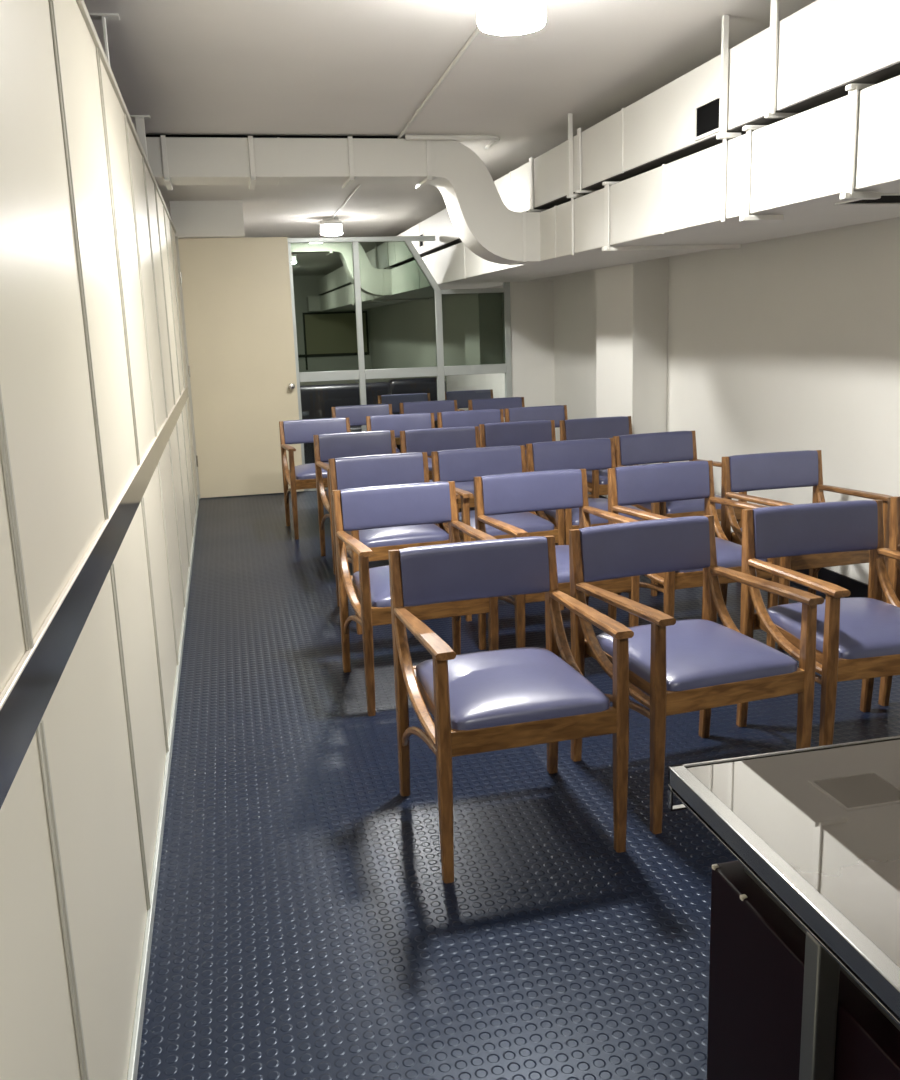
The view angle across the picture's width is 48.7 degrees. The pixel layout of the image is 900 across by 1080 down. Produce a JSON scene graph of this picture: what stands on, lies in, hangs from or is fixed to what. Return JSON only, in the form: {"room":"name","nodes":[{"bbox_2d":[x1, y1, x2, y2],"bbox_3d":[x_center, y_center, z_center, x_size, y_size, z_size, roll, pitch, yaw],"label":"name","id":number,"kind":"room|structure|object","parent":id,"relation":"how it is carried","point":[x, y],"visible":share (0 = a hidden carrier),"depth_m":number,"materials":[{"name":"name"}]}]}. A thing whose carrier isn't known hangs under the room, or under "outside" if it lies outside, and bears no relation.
{"room":"lecture room","nodes":[
{"label":"lecture room","id":0,"kind":"room"},
{"bbox_2d":[0,0,197,1079],"bbox_3d":[-0.972,-0.285,2.911,0.040,2.335,12.500,-5,12,-12],"label":"wall","id":1,"kind":"structure","parent":0,"point":[45,381],"depth_m":1.90,"materials":[{"name":"white paint"}]},
{"bbox_2d":[0,385,88,1079],"bbox_3d":[-0.582,0.022,1.342,0.008,2.280,0.026,-5,12,-12],"label":"trim","id":2,"kind":"structure","parent":1,"relation":"attached to","point":[4,450],"depth_m":1.40,"materials":[{"name":"silver metal"}]},
{"bbox_2d":[0,384,188,808],"bbox_3d":[-0.899,-0.084,2.760,0.007,0.102,12.100,-5,12,-12],"label":"trim","id":3,"kind":"structure","parent":1,"relation":"attached to","point":[23,710],"depth_m":1.60,"materials":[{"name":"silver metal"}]},
{"bbox_2d":[48,0,150,909],"bbox_3d":[-0.805,-0.176,2.296,0.008,2.280,0.026,-5,12,-12],"label":"trim","id":4,"kind":"structure","parent":1,"relation":"attached to","point":[51,3],"depth_m":2.26,"materials":[{"name":"silver metal"}]},
{"bbox_2d":[76,0,175,233],"bbox_3d":[-1.008,-1.427,2.655,0.062,0.027,12.480,-5,12,-12],"label":"trim","id":5,"kind":"structure","parent":1,"relation":"attached to","point":[81,4],"depth_m":3.49,"materials":[{"name":"silver metal"}]},
{"bbox_2d":[96,47,168,752],"bbox_3d":[-1.028,-0.373,3.246,0.008,2.280,0.026,-5,12,-12],"label":"trim","id":6,"kind":"structure","parent":1,"relation":"attached to","point":[97,49],"depth_m":3.20,"materials":[{"name":"silver metal"}]},
{"bbox_2d":[124,114,178,664],"bbox_3d":[-1.242,-0.563,4.162,0.008,2.280,0.026,-5,12,-12],"label":"trim","id":7,"kind":"structure","parent":1,"relation":"attached to","point":[125,116],"depth_m":4.12,"materials":[{"name":"silver metal"}]},
{"bbox_2d":[127,495,198,1079],"bbox_3d":[-0.905,0.835,3.143,0.012,0.045,12.470,-5,12,-12],"label":"baseboard","id":8,"kind":"structure","parent":1,"relation":"attached to","point":[144,969],"depth_m":2.71,"materials":[{"name":"silver metal"}]},
{"bbox_2d":[142,156,185,607],"bbox_3d":[-1.459,-0.755,5.088,0.008,2.280,0.026,-5,12,-12],"label":"trim","id":9,"kind":"structure","parent":1,"relation":"attached to","point":[142,156],"depth_m":5.05,"materials":[{"name":"silver metal"}]},
{"bbox_2d":[154,185,189,566],"bbox_3d":[-1.675,-0.947,6.014,0.008,2.280,0.026,-5,12,-12],"label":"trim","id":10,"kind":"structure","parent":1,"relation":"attached to","point":[154,185],"depth_m":5.98,"materials":[{"name":"silver metal"}]},
{"bbox_2d":[163,205,193,536],"bbox_3d":[-1.892,-1.139,6.940,0.008,2.280,0.026,-5,12,-12],"label":"trim","id":11,"kind":"structure","parent":1,"relation":"attached to","point":[163,205],"depth_m":6.91,"materials":[{"name":"silver metal"}]},
{"bbox_2d":[169,220,195,513],"bbox_3d":[-2.099,-1.324,7.827,0.008,2.280,0.026,-5,12,-12],"label":"trim","id":12,"kind":"structure","parent":1,"relation":"attached to","point":[169,220],"depth_m":7.79,"materials":[{"name":"silver metal"}]},
{"bbox_2d":[175,236,200,498],"bbox_3d":[-2.330,-1.496,8.828,0.034,2.300,0.030,-5,12,-12],"label":"trim","id":13,"kind":"structure","parent":1,"relation":"attached to","point":[176,237],"depth_m":8.80,"materials":[{"name":"silver metal"}]},
{"bbox_2d":[169,200,244,237],"bbox_3d":[-2.119,-2.804,8.693,0.615,0.300,0.070,-5,12,-12],"label":"wall","id":14,"kind":"structure","parent":0,"point":[223,218],"depth_m":8.66,"materials":[{"name":"white paint"}]},
{"bbox_2d":[178,237,303,497],"bbox_3d":[-1.856,-1.524,8.906,0.947,2.275,0.116,-5,12,-12],"label":"door","id":15,"kind":"structure","parent":14,"relation":"in","point":[237,301],"depth_m":8.90,"materials":[{"name":"beige paint"}]},
{"bbox_2d":[300,376,446,391],"bbox_3d":[-2.558,-2.706,13.767,5.320,2.600,0.100,-5,12,-12],"label":"wall","id":16,"kind":"structure","parent":0,"point":[383,379],"depth_m":14.08,"materials":[{"name":"grey"}]},
{"bbox_2d":[84,0,816,238],"bbox_3d":[-0.644,-2.282,5.135,5.220,0.080,17.400,-5,12,-12],"label":"ceiling","id":17,"kind":"structure","parent":0,"point":[196,67],"depth_m":4.50,"materials":[{"name":"paint"}]},
{"bbox_2d":[89,13,119,64],"bbox_3d":[-1.241,-1.763,3.599,0.110,0.248,0.060,-5,12,-12],"label":"hanger","id":18,"kind":"object","parent":17,"relation":"hanging from","point":[94,16],"visible":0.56,"depth_m":3.57,"materials":[{"name":"white metal"}]},
{"bbox_2d":[130,115,150,159],"bbox_3d":[-1.630,-2.108,5.260,0.110,0.248,0.060,-5,12,-12],"label":"hanger","id":19,"kind":"object","parent":17,"relation":"hanging from","point":[139,119],"visible":0.51,"depth_m":5.23,"materials":[{"name":"white metal"}]},
{"bbox_2d":[146,135,397,138],"bbox_3d":[-1.178,-2.390,5.943,1.730,0.014,0.220,-5,12,-12],"label":"trim","id":20,"kind":"structure","parent":17,"relation":"attached to","point":[217,136],"depth_m":5.86,"materials":[{"name":"black metal"}]},
{"bbox_2d":[320,217,342,235],"bbox_3d":[-1.230,-3.244,10.296,0.236,0.176,0.236,-5,12,-12],"label":"ceiling lamp","id":21,"kind":"object","parent":17,"relation":"attached to","point":[329,226],"visible":1,"depth_m":10.21,"materials":[{"name":"white glass"}]},
{"bbox_2d":[321,232,341,235],"bbox_3d":[-1.227,-3.169,10.312,0.226,0.024,0.226,-5,12,-12],"label":"diffuser","id":22,"kind":"object","parent":21,"relation":"attached to","point":[322,233],"depth_m":10.25,"materials":[{"name":"white"}]},
{"bbox_2d":[146,135,540,265],"bbox_3d":[-1.378,-2.008,5.993,3.900,0.739,0.388,-5,12,-12],"label":"air duct","id":23,"kind":"object","parent":17,"relation":"hanging from","point":[495,233],"depth_m":5.99,"materials":[{"name":"white metal"}]},
{"bbox_2d":[332,26,480,217],"bbox_3d":[-0.481,-2.591,6.777,0.049,0.019,7.112,-4,12,-11],"label":"conduit","id":24,"kind":"object","parent":17,"relation":"attached to","point":[476,32],"visible":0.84,"depth_m":4.74,"materials":[{"name":"white metal"}]},
{"bbox_2d":[405,135,499,149],"bbox_3d":[-0.007,-2.456,6.148,0.609,0.028,0.374,-5,12,-12],"label":"conduit","id":25,"kind":"object","parent":17,"relation":"attached to","point":[496,139],"visible":1,"depth_m":5.98,"materials":[{"name":"white metal"}]},
{"bbox_2d":[477,0,546,34],"bbox_3d":[0.202,-1.782,3.287,0.236,0.176,0.236,-5,12,-12],"label":"ceiling lamp","id":26,"kind":"object","parent":17,"relation":"attached to","point":[497,17],"visible":1,"depth_m":3.23,"materials":[{"name":"white glass"}]},
{"bbox_2d":[478,12,545,34],"bbox_3d":[0.205,-1.708,3.303,0.226,0.024,0.226,-5,12,-12],"label":"diffuser","id":27,"kind":"object","parent":26,"relation":"attached to","point":[497,23],"depth_m":3.25,"materials":[{"name":"white"}]},
{"bbox_2d":[567,113,583,254],"bbox_3d":[0.706,-2.002,5.617,0.090,0.760,0.040,-5,12,-12],"label":"rod","id":28,"kind":"object","parent":17,"relation":"hanging from","point":[570,194],"visible":0.94,"depth_m":5.59,"materials":[{"name":"white metal"}]},
{"bbox_2d":[716,15,741,221],"bbox_3d":[1.097,-1.647,3.906,0.090,0.760,0.040,-5,12,-12],"label":"rod","id":29,"kind":"object","parent":17,"relation":"hanging from","point":[723,134],"visible":0.92,"depth_m":3.88,"materials":[{"name":"white metal"}]},
{"bbox_2d":[421,75,899,289],"bbox_3d":[1.039,-1.754,5.472,1.040,0.306,16.500,-5,12,-12],"label":"air duct","id":30,"kind":"object","parent":29,"relation":"hanging from","point":[798,160],"visible":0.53,"depth_m":4.15,"materials":[{"name":"white metal"}]},
{"bbox_2d":[602,181,740,250],"bbox_3d":[1.173,-1.707,5.240,0.780,0.343,0.055,-5,12,-12],"label":"hanger","id":31,"kind":"object","parent":30,"relation":"attached to","point":[606,247],"visible":0.81,"depth_m":5.21,"materials":[{"name":"white metal"}]},
{"bbox_2d":[739,125,782,220],"bbox_3d":[1.202,-1.397,3.794,0.190,0.343,0.032,-5,12,-12],"label":"hanger","id":32,"kind":"object","parent":30,"relation":"attached to","point":[748,128],"visible":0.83,"depth_m":3.78,"materials":[{"name":"white metal"}]},
{"bbox_2d":[840,83,880,199],"bbox_3d":[1.344,-1.267,3.173,0.190,0.343,0.045,-5,12,-12],"label":"hanger","id":33,"kind":"object","parent":30,"relation":"attached to","point":[853,89],"visible":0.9,"depth_m":3.16,"materials":[{"name":"white metal"}]},
{"bbox_2d":[834,193,899,204],"bbox_3d":[1.544,-1.182,3.446,0.304,0.007,0.264,-5,12,-12],"label":"vent","id":34,"kind":"object","parent":30,"relation":"attached to","point":[886,198],"depth_m":3.50,"materials":[{"name":"black"}]},
{"bbox_2d":[764,0,798,117],"bbox_3d":[1.214,-1.742,3.558,0.170,0.435,0.045,-5,12,-12],"label":"hanger","id":35,"kind":"object","parent":17,"relation":"hanging from","point":[774,9],"visible":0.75,"depth_m":3.55,"materials":[{"name":"white metal"}]},
{"bbox_2d":[397,0,899,256],"bbox_3d":[1.141,-2.092,5.425,0.808,0.303,16.500,-5,12,-12],"label":"air duct","id":36,"kind":"object","parent":35,"relation":"hanging from","point":[825,47],"visible":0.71,"depth_m":3.95,"materials":[{"name":"white metal"}]},
{"bbox_2d":[418,232,423,248],"bbox_3d":[-0.287,-2.978,9.897,0.009,0.134,0.244,-5,12,-12],"label":"vent","id":37,"kind":"object","parent":36,"relation":"attached to","point":[421,243],"depth_m":9.90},
{"bbox_2d":[528,157,546,211],"bbox_3d":[0.581,-2.268,6.349,0.170,0.329,0.055,-5,12,-12],"label":"hanger","id":38,"kind":"object","parent":36,"relation":"attached to","point":[531,209],"visible":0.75,"depth_m":6.33,"materials":[{"name":"white metal"}]},
{"bbox_2d":[575,128,596,192],"bbox_3d":[0.775,-2.095,5.498,0.170,0.337,0.045,-5,12,-12],"label":"hanger","id":39,"kind":"object","parent":36,"relation":"attached to","point":[579,173],"visible":0.76,"depth_m":5.48,"materials":[{"name":"white metal"}]},
{"bbox_2d":[694,94,719,140],"bbox_3d":[1.051,-1.720,4.053,0.009,0.137,0.234,-5,12,-12],"label":"vent","id":40,"kind":"object","parent":36,"relation":"attached to","point":[707,108],"depth_m":4.06,"materials":[{"name":"black metal"}]},
{"bbox_2d":[137,490,899,1079],"bbox_3d":[-0.555,0.326,5.697,5.220,0.060,17.400,-5,12,-12],"label":"floor","id":41,"kind":"structure","parent":0,"point":[307,925],"depth_m":2.77,"materials":[{"name":"rubber"}]},
{"bbox_2d":[279,417,349,539],"bbox_3d":[-0.948,-0.474,7.414,0.549,0.809,0.605,-5,13,-15],"label":"armchair","id":42,"kind":"object","parent":41,"relation":"on","point":[303,476],"visible":0.57,"depth_m":7.52,"materials":[{"name":"purple leather"}]},
{"bbox_2d":[300,382,400,463],"bbox_3d":[-1.339,-1.294,11.157,1.540,0.860,0.780,-5,12,-12],"label":"sofa","id":43,"kind":"object","parent":41,"relation":"on","point":[317,401],"visible":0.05,"depth_m":11.29,"materials":[{"name":"black leather"}]},
{"bbox_2d":[313,430,395,574],"bbox_3d":[-0.541,-0.259,6.351,0.549,0.809,0.605,-5,13,-15],"label":"armchair","id":44,"kind":"object","parent":41,"relation":"on","point":[348,444],"visible":0.39,"depth_m":6.50,"materials":[{"name":"leather"}]},
{"bbox_2d":[331,404,399,452],"bbox_3d":[-0.704,-0.745,8.633,0.549,0.809,0.605,-5,12,-13],"label":"armchair","id":45,"kind":"object","parent":41,"relation":"on","point":[357,414],"visible":0.17,"depth_m":8.80,"materials":[{"name":"leather"}]},
{"bbox_2d":[328,452,459,634],"bbox_3d":[-0.291,-0.006,5.140,0.549,0.809,0.605,-5,13,-16],"label":"armchair","id":46,"kind":"object","parent":41,"relation":"on","point":[397,468],"visible":0.4,"depth_m":5.25,"materials":[{"name":"leather"}]},
{"bbox_2d":[366,413,434,479],"bbox_3d":[-0.315,-0.531,7.580,0.549,0.809,0.605,-5,12,-12],"label":"armchair","id":47,"kind":"object","parent":41,"relation":"on","point":[396,422],"visible":0.16,"depth_m":7.75,"materials":[{"name":"purple leather"}]},
{"bbox_2d":[378,393,429,444],"bbox_3d":[-0.383,-1.029,9.900,0.549,0.809,0.605,-5,13,-14],"label":"armchair","id":48,"kind":"object","parent":41,"relation":"on","point":[395,399],"visible":0.12,"depth_m":10.05,"materials":[{"name":"brown wood"}]},
{"bbox_2d":[332,481,498,715],"bbox_3d":[-0.149,0.213,4.102,0.549,0.809,0.605,-5,13,-15],"label":"armchair","id":49,"kind":"object","parent":41,"relation":"on","point":[373,507],"visible":0.69,"depth_m":4.20,"materials":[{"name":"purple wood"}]},
{"bbox_2d":[388,377,458,427],"bbox_3d":[-0.326,-1.483,11.873,0.740,0.860,0.780,-5,12,-12],"label":"sofa","id":50,"kind":"object","parent":41,"relation":"on","point":[409,385],"visible":0.09,"depth_m":11.98,"materials":[{"name":"black leather"}]},
{"bbox_2d":[399,400,457,457],"bbox_3d":[-0.105,-0.809,8.838,0.549,0.809,0.605,-5,13,-16],"label":"armchair","id":51,"kind":"object","parent":41,"relation":"on","point":[434,407],"visible":0.12,"depth_m":9.00,"materials":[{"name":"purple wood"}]},
{"bbox_2d":[400,426,479,508],"bbox_3d":[0.013,-0.292,6.418,0.549,0.809,0.605,-5,13,-14],"label":"armchair","id":52,"kind":"object","parent":41,"relation":"on","point":[434,439],"visible":0.19,"depth_m":6.58,"materials":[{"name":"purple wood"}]},
{"bbox_2d":[445,389,492,436],"bbox_3d":[0.277,-1.101,10.130,0.549,0.809,0.605,-5,13,-16],"label":"armchair","id":53,"kind":"object","parent":41,"relation":"on","point":[462,397],"visible":0.13,"depth_m":10.29,"materials":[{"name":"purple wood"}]},
{"bbox_2d":[437,409,503,512],"bbox_3d":[0.235,-0.577,7.707,0.549,0.809,0.605,-5,12,-12],"label":"armchair","id":54,"kind":"object","parent":41,"relation":"on","point":[472,418],"visible":0.12,"depth_m":7.87,"materials":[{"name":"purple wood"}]},
{"bbox_2d":[468,397,525,449],"bbox_3d":[0.514,-0.849,8.923,0.549,0.809,0.605,-5,13,-16],"label":"armchair","id":55,"kind":"object","parent":41,"relation":"on","point":[509,402],"visible":0.11,"depth_m":9.09,"materials":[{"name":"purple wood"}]},
{"bbox_2d":[431,445,564,621],"bbox_3d":[0.249,-0.058,5.295,0.549,0.809,0.605,-5,13,-16],"label":"armchair","id":56,"kind":"object","parent":41,"relation":"on","point":[457,465],"visible":0.42,"depth_m":5.40,"materials":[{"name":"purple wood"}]},
{"bbox_2d":[388,535,633,883],"bbox_3d":[0.157,0.456,2.926,0.549,0.809,0.605,-5,13,-14],"label":"armchair","id":57,"kind":"object","parent":41,"relation":"on","point":[493,700],"visible":1,"depth_m":2.81,"materials":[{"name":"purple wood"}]},
{"bbox_2d":[479,420,555,447],"bbox_3d":[0.540,-0.364,6.670,0.549,0.809,0.605,-5,12,-13],"label":"armchair","id":58,"kind":"object","parent":41,"relation":"on","point":[519,433],"visible":0.15,"depth_m":6.84,"materials":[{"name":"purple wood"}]},
{"bbox_2d":[504,405,591,493],"bbox_3d":[0.789,-0.630,7.865,0.549,0.809,0.605,-6,13,-17],"label":"armchair","id":59,"kind":"object","parent":41,"relation":"on","point":[556,413],"visible":0.09,"depth_m":8.03,"materials":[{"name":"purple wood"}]},
{"bbox_2d":[474,469,639,649],"bbox_3d":[0.453,0.141,4.339,0.549,0.809,0.605,-5,13,-15],"label":"armchair","id":60,"kind":"object","parent":41,"relation":"on","point":[498,494],"visible":0.39,"depth_m":4.46,"materials":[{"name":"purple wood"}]},
{"bbox_2d":[526,438,659,595],"bbox_3d":[0.778,-0.120,5.500,0.549,0.809,0.605,-5,13,-16],"label":"armchair","id":61,"kind":"object","parent":41,"relation":"on","point":[597,453],"visible":0.34,"depth_m":5.63,"materials":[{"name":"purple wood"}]},
{"bbox_2d":[560,416,668,497],"bbox_3d":[1.108,-0.403,6.762,0.549,0.809,0.605,-5,13,-16],"label":"armchair","id":62,"kind":"object","parent":41,"relation":"on","point":[601,427],"visible":0.23,"depth_m":6.89,"materials":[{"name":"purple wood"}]},
{"bbox_2d":[613,431,746,586],"bbox_3d":[1.310,-0.188,5.728,0.549,0.809,0.605,-6,13,-17],"label":"armchair","id":63,"kind":"object","parent":41,"relation":"on","point":[659,447],"visible":0.3,"depth_m":5.85,"materials":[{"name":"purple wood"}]},
{"bbox_2d":[608,460,779,648],"bbox_3d":[1.077,0.092,4.467,0.549,0.809,0.605,-6,13,-16],"label":"armchair","id":64,"kind":"object","parent":41,"relation":"on","point":[686,480],"visible":0.52,"depth_m":4.58,"materials":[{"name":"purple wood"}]},
{"bbox_2d":[569,515,823,833],"bbox_3d":[0.746,0.386,3.156,0.549,0.809,0.605,-6,13,-18],"label":"armchair","id":65,"kind":"object","parent":41,"relation":"on","point":[688,665],"visible":0.86,"depth_m":3.02,"materials":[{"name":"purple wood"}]},
{"bbox_2d":[668,735,899,1079],"bbox_3d":[1.241,0.811,1.263,1.484,0.741,1.310,-5,12,-12],"label":"desk","id":66,"kind":"object","parent":41,"relation":"on","point":[804,966],"visible":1,"depth_m":1.43,"materials":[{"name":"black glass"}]},
{"bbox_2d":[718,450,892,649],"bbox_3d":[1.660,0.021,4.703,0.549,0.809,0.605,-5,13,-13],"label":"armchair","id":67,"kind":"object","parent":41,"relation":"on","point":[787,469],"visible":0.44,"depth_m":4.83,"materials":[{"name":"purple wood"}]},
{"bbox_2d":[736,500,899,745],"bbox_3d":[1.359,0.322,3.355,0.549,0.809,0.605,-4,12,-11],"label":"armchair","id":68,"kind":"object","parent":41,"relation":"on","point":[857,638],"visible":0.88,"depth_m":3.46,"materials":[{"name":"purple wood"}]},
{"bbox_2d":[878,496,899,705],"bbox_3d":[1.960,0.265,3.525,0.549,0.809,0.605,-5,13,-15],"label":"armchair","id":69,"kind":"object","parent":41,"relation":"on","point":[894,531],"visible":0.41,"depth_m":3.65,"materials":[{"name":"brown wood"}]},
{"bbox_2d":[510,281,554,406],"bbox_3d":[0.787,-1.550,9.654,0.435,1.850,0.120,-5,12,-12],"label":"wall","id":70,"kind":"structure","parent":0,"point":[531,303],"depth_m":9.52,"materials":[{"name":"white paint"}]},
{"bbox_2d":[287,236,511,491],"bbox_3d":[-0.427,-1.651,9.298,2.065,2.278,0.068,-5,12,-12],"label":"window","id":71,"kind":"structure","parent":70,"relation":"in","point":[363,308],"depth_m":9.16,"materials":[{"name":"clear glass"}]},
{"bbox_2d":[596,257,668,497],"bbox_3d":[1.348,-1.474,7.432,0.270,2.600,0.720,-5,12,-12],"label":"wall pier","id":72,"kind":"object","parent":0,"point":[632,298],"visible":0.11,"depth_m":7.17,"materials":[{"name":"white paint"}]},
{"bbox_2d":[446,217,899,583],"bbox_3d":[1.887,-1.171,5.944,0.120,2.600,17.400,-5,12,-12],"label":"wall","id":73,"kind":"structure","parent":0,"point":[789,343],"depth_m":5.67,"materials":[{"name":"white paint"}]},
{"bbox_2d":[599,495,886,599],"bbox_3d":[2.469,0.727,2.944,0.280,0.115,10.660,-5,12,-12],"label":"baseboard","id":74,"kind":"structure","parent":73,"relation":"attached to","point":[857,588],"depth_m":5.25,"materials":[{"name":"black rubber"}]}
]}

